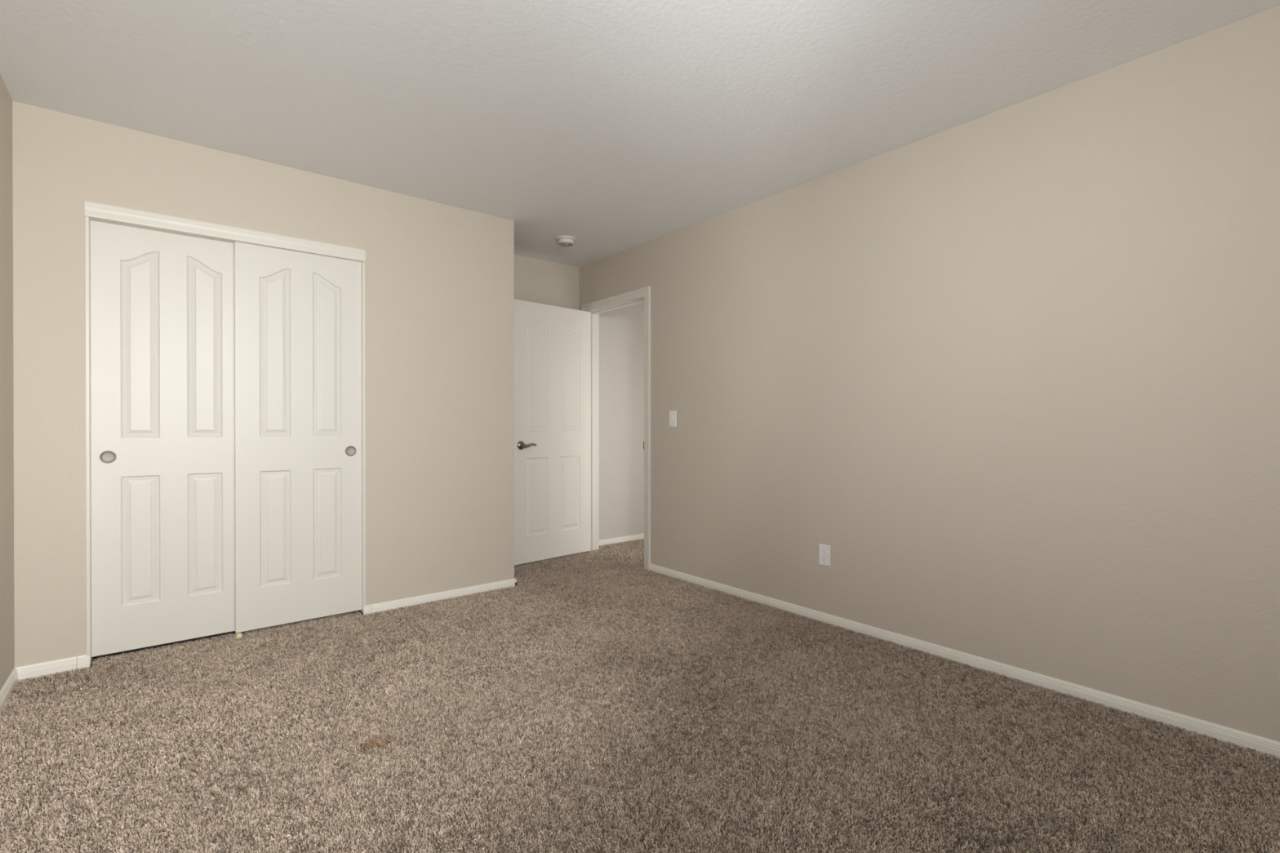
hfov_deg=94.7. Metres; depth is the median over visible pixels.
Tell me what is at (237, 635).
floor guide
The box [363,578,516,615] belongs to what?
baseboard
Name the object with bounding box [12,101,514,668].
wall
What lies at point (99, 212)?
door trim
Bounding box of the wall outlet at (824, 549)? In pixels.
[818,543,830,566]
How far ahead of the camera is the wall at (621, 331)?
5.38 m
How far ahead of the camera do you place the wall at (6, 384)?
2.37 m
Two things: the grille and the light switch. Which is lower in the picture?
the light switch
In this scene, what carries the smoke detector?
attached to the ceiling
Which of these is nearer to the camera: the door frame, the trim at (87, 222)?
the trim at (87, 222)
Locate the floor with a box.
[0,538,1279,852]
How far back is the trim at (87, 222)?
2.63 m
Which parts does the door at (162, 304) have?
flush pull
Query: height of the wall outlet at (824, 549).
0.114 m
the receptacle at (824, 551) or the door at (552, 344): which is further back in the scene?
the door at (552, 344)
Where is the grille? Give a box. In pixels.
[559,242,573,246]
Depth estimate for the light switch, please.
4.18 m
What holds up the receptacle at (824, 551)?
attached to the wall outlet at (824, 549)
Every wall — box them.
[0,74,14,691]
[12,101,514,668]
[514,254,644,540]
[578,4,1279,742]
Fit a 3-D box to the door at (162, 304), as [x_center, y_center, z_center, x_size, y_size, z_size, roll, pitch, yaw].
[-2.276,0.047,2.881,0.600,2.005,0.035,0,0,-39]
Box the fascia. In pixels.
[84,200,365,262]
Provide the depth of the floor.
1.99 m
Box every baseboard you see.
[0,667,17,713]
[15,654,89,681]
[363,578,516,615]
[599,533,644,546]
[648,564,1279,758]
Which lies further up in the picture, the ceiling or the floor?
the ceiling
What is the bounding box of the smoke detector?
[555,235,576,246]
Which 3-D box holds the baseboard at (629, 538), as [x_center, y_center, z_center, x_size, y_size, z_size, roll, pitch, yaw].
[0.207,1.041,5.722,1.659,0.053,0.012,0,0,-39]
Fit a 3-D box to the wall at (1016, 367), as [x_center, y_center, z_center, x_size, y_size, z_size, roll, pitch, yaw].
[1.045,-0.104,3.284,0.115,2.540,4.845,0,0,-39]
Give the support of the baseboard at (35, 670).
attached to the wall at (439, 277)
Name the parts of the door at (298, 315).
flush pull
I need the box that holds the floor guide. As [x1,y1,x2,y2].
[235,632,242,639]
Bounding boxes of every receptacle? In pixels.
[821,548,826,554]
[821,555,826,561]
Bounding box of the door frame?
[581,285,650,570]
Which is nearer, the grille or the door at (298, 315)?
the door at (298, 315)
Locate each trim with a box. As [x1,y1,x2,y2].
[84,216,92,665]
[359,261,365,613]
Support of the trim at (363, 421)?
attached to the wall at (439, 277)
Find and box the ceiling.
[0,0,1279,267]
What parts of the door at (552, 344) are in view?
handle, lever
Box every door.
[90,220,235,657]
[234,241,361,632]
[514,298,590,565]
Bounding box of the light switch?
[669,410,676,426]
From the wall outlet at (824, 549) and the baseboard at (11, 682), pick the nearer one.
the baseboard at (11, 682)
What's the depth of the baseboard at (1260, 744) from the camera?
2.48 m
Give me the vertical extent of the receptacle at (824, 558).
0.028 m

